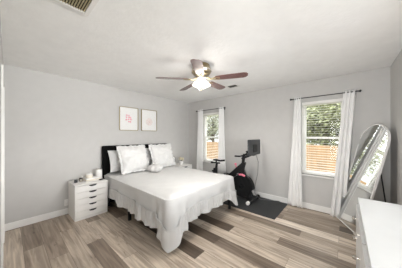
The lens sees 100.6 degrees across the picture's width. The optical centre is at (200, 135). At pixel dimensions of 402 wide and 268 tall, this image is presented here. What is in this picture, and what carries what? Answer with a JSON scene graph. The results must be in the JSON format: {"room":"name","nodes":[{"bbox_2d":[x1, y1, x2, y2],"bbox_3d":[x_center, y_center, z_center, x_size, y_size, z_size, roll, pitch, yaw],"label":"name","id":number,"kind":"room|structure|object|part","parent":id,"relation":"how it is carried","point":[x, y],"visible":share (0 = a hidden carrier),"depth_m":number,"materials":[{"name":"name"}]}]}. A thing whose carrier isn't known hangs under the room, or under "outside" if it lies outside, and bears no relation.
{"room":"bedroom","nodes":[
{"label":"bedroom","id":0,"kind":"room"},
{"bbox_2d":[0,19,2,267],"bbox_3d":[-1.299,0.175,0.986,4.275,2.440,0.120,0,0,41],"label":"wall","id":1,"kind":"structure","parent":0,"point":[1,49],"depth_m":1.49,"materials":[{"name":"paint"}]},
{"bbox_2d":[1,64,4,267],"bbox_3d":[-2.317,0.349,1.877,0.884,2.092,0.134,0,0,41],"label":"trim","id":2,"kind":"structure","parent":1,"relation":"attached to","point":[2,67],"depth_m":1.63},
{"bbox_2d":[3,64,188,223],"bbox_3d":[-1.666,0.175,3.934,0.140,2.440,4.095,0,0,41],"label":"wall","id":3,"kind":"structure","parent":0,"point":[57,128],"depth_m":2.92,"materials":[{"name":"paint"}]},
{"bbox_2d":[5,208,67,230],"bbox_3d":[-1.621,1.343,3.868,0.014,0.105,3.815,0,0,41],"label":"baseboard","id":4,"kind":"structure","parent":3,"relation":"attached to","point":[13,225],"depth_m":2.67,"materials":[{"name":"white wood"}]},
{"bbox_2d":[119,106,137,130],"bbox_3d":[-1.647,-0.388,3.828,0.024,0.535,0.440,0,0,41],"label":"framed print","id":5,"kind":"object","parent":3,"relation":"attached to","point":[128,116],"visible":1,"depth_m":3.82,"materials":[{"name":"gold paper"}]},
{"bbox_2d":[141,109,156,130],"bbox_3d":[-1.306,-0.388,4.221,0.024,0.535,0.440,0,0,41],"label":"framed print","id":6,"kind":"object","parent":3,"relation":"attached to","point":[148,117],"visible":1,"depth_m":4.21,"materials":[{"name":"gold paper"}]},
{"bbox_2d":[95,168,101,177],"bbox_3d":[-1.971,0.720,3.223,0.112,0.179,0.112,0,0,41],"label":"candle jar","id":7,"kind":"object","parent":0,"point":[98,172],"visible":0.84,"depth_m":3.18,"materials":[{"name":"white wax"}]},
{"bbox_2d":[3,201,355,267],"bbox_3d":[-0.060,1.396,1.600,5.385,0.002,5.240,0,0,41],"label":"floor","id":8,"kind":"structure","parent":0,"point":[222,237],"depth_m":2.16,"materials":[{"name":"brown wood"}]},
{"bbox_2d":[68,178,107,221],"bbox_3d":[-2.040,1.103,3.021,0.450,0.585,0.490,0,0,41],"label":"drawer unit","id":9,"kind":"object","parent":8,"relation":"on","point":[86,199],"visible":0.95,"depth_m":2.86,"materials":[{"name":"white laminate"}]},
{"bbox_3d":[-2.031,0.885,3.014,0.413,0.099,0.448,0,0,41],"label":"drawer","id":10,"kind":"part","parent":9,"relation":"part of","materials":[{"name":"white laminate"}]},
{"bbox_3d":[-2.031,0.990,3.014,0.413,0.099,0.448,0,0,41],"label":"drawer","id":11,"kind":"part","parent":9,"relation":"part of","materials":[{"name":"white laminate"}]},
{"bbox_3d":[-2.031,1.095,3.014,0.413,0.099,0.448,0,0,41],"label":"drawer","id":12,"kind":"part","parent":9,"relation":"part of","materials":[{"name":"white laminate"}]},
{"bbox_3d":[-2.031,1.199,3.014,0.413,0.099,0.448,0,0,41],"label":"drawer","id":13,"kind":"part","parent":9,"relation":"part of","materials":[{"name":"white laminate"}]},
{"bbox_3d":[-2.031,1.304,3.014,0.413,0.099,0.448,0,0,41],"label":"drawer","id":14,"kind":"part","parent":9,"relation":"part of","materials":[{"name":"white laminate"}]},
{"bbox_2d":[102,143,230,220],"bbox_3d":[-0.697,0.800,3.300,2.095,1.190,1.605,0,0,41],"label":"frame","id":15,"kind":"object","parent":8,"relation":"on","point":[105,156],"visible":0.2,"depth_m":3.37,"materials":[{"name":"black fabric"}]},
{"bbox_3d":[-1.463,0.790,3.963,0.070,1.170,1.605,0,0,41],"label":"headboard","id":16,"kind":"part","parent":15,"relation":"part of","materials":[{"name":"black fabric"}]},
{"bbox_3d":[-0.660,0.927,3.278,2.000,0.303,1.500,0,0,41],"label":"mattress","id":17,"kind":"object","parent":15,"relation":"on","visible":0},
{"bbox_2d":[104,165,237,252],"bbox_3d":[-0.614,1.051,3.233,2.177,0.649,1.773,0,0,41],"label":"comforter","id":18,"kind":"object","parent":17,"relation":"on","point":[166,200],"visible":0.89,"depth_m":2.48,"materials":[{"name":"white fabric"}]},
{"bbox_2d":[108,150,120,172],"bbox_3d":[-1.596,0.501,3.510,0.231,0.418,0.646,0,0,36],"label":"pillow","id":19,"kind":"object","parent":18,"relation":"on","point":[115,164],"visible":0.3,"depth_m":3.30,"materials":[{"name":"white fabric"}]},
{"bbox_2d":[116,145,149,174],"bbox_3d":[-1.375,0.462,3.435,0.280,0.540,0.628,0,0,38],"label":"ruffled pillow","id":20,"kind":"object","parent":18,"relation":"on","point":[132,158],"visible":0.98,"depth_m":3.34,"materials":[{"name":"fabric"}]},
{"bbox_2d":[145,148,151,164],"bbox_3d":[-1.072,0.501,4.132,0.227,0.418,0.643,0,0,43],"label":"pillow","id":21,"kind":"object","parent":18,"relation":"on","point":[148,156],"visible":0.18,"depth_m":3.92,"materials":[{"name":"white fabric"}]},
{"bbox_2d":[148,161,162,171],"bbox_3d":[-0.928,0.619,3.404,0.287,0.218,0.287,0,0,41],"label":"cushion","id":22,"kind":"object","parent":18,"relation":"on","point":[155,167],"visible":1,"depth_m":3.31,"materials":[{"name":"white fabric"}]},
{"bbox_2d":[149,143,175,166],"bbox_3d":[-0.920,0.463,3.991,0.284,0.542,0.629,0,0,45],"label":"ruffled pillow","id":23,"kind":"object","parent":18,"relation":"on","point":[161,153],"visible":0.91,"depth_m":3.91,"materials":[{"name":"fabric"}]},
{"bbox_2d":[175,163,191,168],"bbox_3d":[-0.585,1.103,4.701,0.450,0.585,0.490,0,0,41],"label":"drawer unit","id":24,"kind":"object","parent":8,"relation":"on","point":[184,165],"visible":0.11,"depth_m":4.66,"materials":[{"name":"white laminate"}]},
{"bbox_2d":[223,195,287,219],"bbox_3d":[0.814,1.390,3.681,1.810,0.008,0.850,0,0,41],"label":"exercise mat","id":25,"kind":"object","parent":8,"relation":"on","point":[267,208],"visible":0.51,"depth_m":3.27,"materials":[{"name":"rubber"}]},
{"bbox_2d":[211,139,279,204],"bbox_3d":[0.824,0.732,3.679,1.577,1.309,0.653,0,0,33],"label":"exercise bike","id":26,"kind":"object","parent":25,"relation":"on","point":[244,185],"visible":0.8,"depth_m":3.59,"materials":[{"name":"black plastic"}]},
{"bbox_3d":[0.673,0.960,3.811,1.114,0.770,0.070,0,0,35],"label":"frame","id":27,"kind":"part","parent":26,"relation":"part of","materials":[{"name":"black plastic"}]},
{"bbox_2d":[336,124,390,231],"bbox_3d":[2.451,0.607,2.487,0.479,1.562,0.600,0,0,15],"label":"arched floor mirror","id":28,"kind":"object","parent":8,"relation":"on","point":[365,172],"visible":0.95,"depth_m":2.46,"materials":[{"name":"glass"},{"name":"white metal"}]},
{"bbox_3d":[2.421,0.609,2.496,0.383,1.558,0.600,0,0,15],"label":"panel","id":29,"kind":"part","parent":28,"relation":"part of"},
{"bbox_3d":[2.529,0.853,2.298,0.163,1.067,0.015,0,0,9],"label":"stand leg","id":30,"kind":"part","parent":28,"relation":"part of","materials":[{"name":"black metal"}]},
{"bbox_2d":[352,197,401,267],"bbox_3d":[1.118,0.995,0.881,0.452,0.800,1.635,0,0,41],"label":"dresser","id":31,"kind":"object","parent":8,"relation":"on","point":[378,234],"visible":1,"depth_m":1.06,"materials":[{"name":"white wood"}]},
{"bbox_3d":[1.237,1.062,1.287,0.036,0.160,0.765,0,0,41],"label":"drawer","id":32,"kind":"part","parent":31,"relation":"part of","materials":[{"name":"white wood"}]},
{"bbox_3d":[1.237,0.894,1.287,0.036,0.160,0.765,0,0,41],"label":"drawer","id":33,"kind":"part","parent":31,"relation":"part of","materials":[{"name":"white wood"}]},
{"bbox_3d":[1.237,0.726,1.287,0.036,0.160,0.765,0,0,41],"label":"drawer","id":34,"kind":"part","parent":31,"relation":"part of","materials":[{"name":"white wood"}]},
{"bbox_3d":[0.729,0.726,0.701,0.036,0.160,0.755,0,0,41],"label":"drawer","id":35,"kind":"part","parent":31,"relation":"part of","materials":[{"name":"white wood"}]},
{"bbox_3d":[-2.038,0.799,3.108,0.210,0.020,0.230,0,0,41],"label":"book","id":36,"kind":"object","parent":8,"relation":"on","visible":0},
{"bbox_2d":[84,176,98,179],"bbox_3d":[-2.037,0.778,3.101,0.180,0.019,0.200,0,0,41],"label":"book","id":37,"kind":"object","parent":36,"relation":"on","point":[93,177],"visible":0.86,"depth_m":3.06,"materials":[{"name":"paper"}]},
{"bbox_2d":[85,173,92,177],"bbox_3d":[-2.060,0.731,3.074,0.116,0.074,0.116,0,0,41],"label":"candle jar","id":38,"kind":"object","parent":37,"relation":"on","point":[87,175],"visible":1,"depth_m":3.04,"materials":[{"name":"white wax"}]},
{"bbox_2d":[0,0,401,102],"bbox_3d":[-0.061,-1.095,1.621,5.715,0.100,5.570,0,0,41],"label":"ceiling","id":39,"kind":"structure","parent":0,"point":[122,44],"depth_m":1.81,"materials":[{"name":"paint"}]},
{"bbox_2d":[53,0,98,15],"bbox_3d":[-0.988,-1.039,1.203,0.310,0.012,0.385,0,0,41],"label":"ceiling vent","id":40,"kind":"object","parent":39,"relation":"in","point":[85,7],"visible":1,"depth_m":1.32,"materials":[{"name":"white metal"}]},
{"bbox_2d":[156,59,247,90],"bbox_3d":[-0.024,-0.862,2.545,1.254,0.375,1.175,0,0,-36],"label":"ceiling fan","id":41,"kind":"object","parent":39,"relation":"hanging from","point":[201,70],"visible":1,"depth_m":2.39,"materials":[{"name":"brown wood"}]},
{"bbox_3d":[-0.410,-0.818,2.389,0.462,0.040,0.138,0,0,-12],"label":"blade","id":42,"kind":"part","parent":41,"relation":"part of","materials":[{"name":"brown wood"}]},
{"bbox_3d":[-0.223,-0.825,2.840,0.137,0.039,0.462,0,0,-33],"label":"blade","id":43,"kind":"part","parent":41,"relation":"part of","materials":[{"name":"brown wood"}]},
{"bbox_3d":[-0.073,-0.770,2.508,0.126,0.133,0.129,-2,0,41],"label":"lamp shade","id":44,"kind":"part","parent":41,"relation":"part of","materials":[{"name":"white glass"}]},
{"bbox_3d":[-0.034,-0.833,2.049,0.139,0.025,0.462,0,0,6],"label":"blade","id":45,"kind":"part","parent":41,"relation":"part of","materials":[{"name":"brown wood"}]},
{"bbox_3d":[0.029,-0.774,2.385,0.126,0.133,0.126,-2,0,41],"label":"lamp shade","id":46,"kind":"part","parent":41,"relation":"part of","materials":[{"name":"white glass"}]},
{"bbox_3d":[0.260,-0.845,2.830,0.156,0.030,0.466,-2,0,41],"label":"blade","id":47,"kind":"part","parent":41,"relation":"part of","materials":[{"name":"brown wood"}]},
{"bbox_3d":[0.433,-0.852,2.389,0.462,0.040,0.138,0,0,12],"label":"blade","id":48,"kind":"part","parent":41,"relation":"part of","materials":[{"name":"brown wood"}]},
{"bbox_2d":[225,84,239,88],"bbox_3d":[0.664,-1.039,3.500,0.260,0.012,0.200,0,0,41],"label":"ceiling vent","id":49,"kind":"object","parent":39,"relation":"in","point":[232,85],"visible":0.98,"depth_m":3.50,"materials":[{"name":"grey metal"}]},
{"bbox_2d":[189,67,389,207],"bbox_3d":[1.284,0.175,3.968,4.275,2.440,0.140,0,0,41],"label":"wall","id":50,"kind":"structure","parent":0,"point":[266,115],"depth_m":3.52,"materials":[{"name":"paint"}]},
{"bbox_2d":[203,114,218,163],"bbox_3d":[0.333,0.059,4.756,0.695,1.418,0.155,0,0,41],"label":"window","id":51,"kind":"structure","parent":50,"relation":"in","point":[205,122],"depth_m":4.96,"materials":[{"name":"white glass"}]},
{"bbox_2d":[203,112,218,161],"bbox_3d":[0.317,0.041,4.738,0.639,1.375,0.054,0,0,41],"label":"window blind","id":52,"kind":"object","parent":51,"relation":"attached to","point":[215,113],"visible":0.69,"depth_m":4.75,"materials":[{"name":"white plastic"}]},
{"bbox_3d":[0.355,0.362,4.782,0.585,0.685,0.024,0,0,41],"label":"sash","id":53,"kind":"part","parent":51,"relation":"part of","materials":[{"name":"clear glass"}]},
{"bbox_2d":[252,191,330,213],"bbox_3d":[1.239,1.343,3.905,4.261,0.105,0.014,0,0,41],"label":"baseboard","id":54,"kind":"structure","parent":50,"relation":"attached to","point":[263,195],"depth_m":3.43,"materials":[{"name":"white wood"}]},
{"bbox_2d":[302,102,341,179],"bbox_3d":[2.249,0.059,3.096,0.695,1.418,0.155,0,0,41],"label":"window","id":55,"kind":"structure","parent":50,"relation":"in","point":[304,120],"depth_m":3.29,"materials":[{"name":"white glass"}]},
{"bbox_3d":[2.226,0.754,3.070,0.695,0.028,0.085,0,0,41],"label":"sill","id":56,"kind":"part","parent":55,"relation":"part of","materials":[{"name":"white wood"}]},
{"bbox_3d":[2.271,0.362,3.122,0.585,0.685,0.024,0,0,41],"label":"sash","id":57,"kind":"part","parent":55,"relation":"part of","materials":[{"name":"clear glass"}]},
{"bbox_2d":[302,98,342,176],"bbox_3d":[2.233,0.041,3.078,0.639,1.375,0.054,0,0,41],"label":"window blind","id":58,"kind":"object","parent":55,"relation":"attached to","point":[340,100],"visible":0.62,"depth_m":3.08,"materials":[{"name":"white plastic"}]},
{"bbox_3d":[2.234,0.719,3.079,0.635,0.018,0.044,0,0,41],"label":"rail","id":59,"kind":"part","parent":58,"relation":"part of","materials":[{"name":"white plastic"}]},
{"bbox_3d":[2.288,-0.278,3.141,0.585,0.675,0.024,0,0,41],"label":"sash","id":60,"kind":"part","parent":55,"relation":"part of","materials":[{"name":"clear glass"}]},
{"bbox_2d":[290,90,361,100],"bbox_3d":[2.189,-0.715,3.023,1.034,0.060,0.104,0,0,41],"label":"curtain rod","id":61,"kind":"object","parent":50,"relation":"attached to","point":[358,90],"visible":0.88,"depth_m":2.94,"materials":[{"name":"black metal"}]},
{"bbox_2d":[288,97,302,207],"bbox_3d":[1.847,0.317,3.277,0.258,2.133,0.053,0,0,41],"label":"curtain","id":62,"kind":"object","parent":61,"relation":"hanging from","point":[295,177],"visible":1,"depth_m":3.27,"materials":[{"name":"fabric"}]},
{"bbox_2d":[330,89,355,216],"bbox_3d":[2.367,0.317,2.795,0.332,2.133,0.083,0,0,41],"label":"curtain","id":63,"kind":"object","parent":61,"relation":"hanging from","point":[341,178],"visible":0.97,"depth_m":2.79,"materials":[{"name":"fabric"}]},
{"bbox_3d":[0.265,-0.725,4.690,1.024,0.060,0.103,0,0,41],"label":"curtain rod","id":64,"kind":"object","parent":50,"relation":"attached to","visible":0},
{"bbox_2d":[196,110,202,169],"bbox_3d":[-0.048,0.311,4.918,0.269,2.143,0.054,0,0,41],"label":"curtain","id":65,"kind":"object","parent":64,"relation":"hanging from","point":[199,166],"visible":0.78,"depth_m":4.88,"materials":[{"name":"fabric"}]},
{"bbox_2d":[218,107,225,174],"bbox_3d":[0.551,0.311,4.400,0.270,2.143,0.053,0,0,41],"label":"curtain","id":66,"kind":"object","parent":64,"relation":"hanging from","point":[221,137],"visible":0.77,"depth_m":4.40,"materials":[{"name":"fabric"}]},
{"bbox_2d":[390,49,401,204],"bbox_3d":[1.663,0.175,1.050,0.120,2.440,4.095,0,0,41],"label":"wall","id":67,"kind":"structure","parent":0,"point":[396,67],"depth_m":2.22,"materials":[{"name":"paint"}]},
{"label":"outside","id":68,"kind":"structure","parent":0,"visible":0},
{"bbox_3d":[3.947,1.955,13.721,40.000,0.120,18.090,0,0,41],"label":"ground","id":69,"kind":"structure","parent":68,"visible":0},
{"bbox_2d":[207,115,218,141],"bbox_3d":[0.501,-0.850,12.903,4.004,5.502,4.340,0,0,8],"label":"leafy tree","id":70,"kind":"object","parent":69,"relation":"on","point":[210,132],"visible":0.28,"depth_m":12.47,"materials":[{"name":"green plant"}]},
{"bbox_2d":[207,142,337,172],"bbox_3d":[2.305,1.114,8.025,19.024,1.562,0.150,0,0,41],"label":"wooden fence","id":71,"kind":"object","parent":69,"relation":"on","point":[323,151],"visible":0.07,"depth_m":6.17,"materials":[{"name":"brown wood"}]},
{"bbox_2d":[306,103,340,145],"bbox_3d":[5.784,-1.018,7.931,4.250,5.839,4.575,0,0,41],"label":"leafy tree","id":72,"kind":"object","parent":69,"relation":"on","point":[321,131],"visible":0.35,"depth_m":7.32,"materials":[{"name":"green plant"}]}
]}

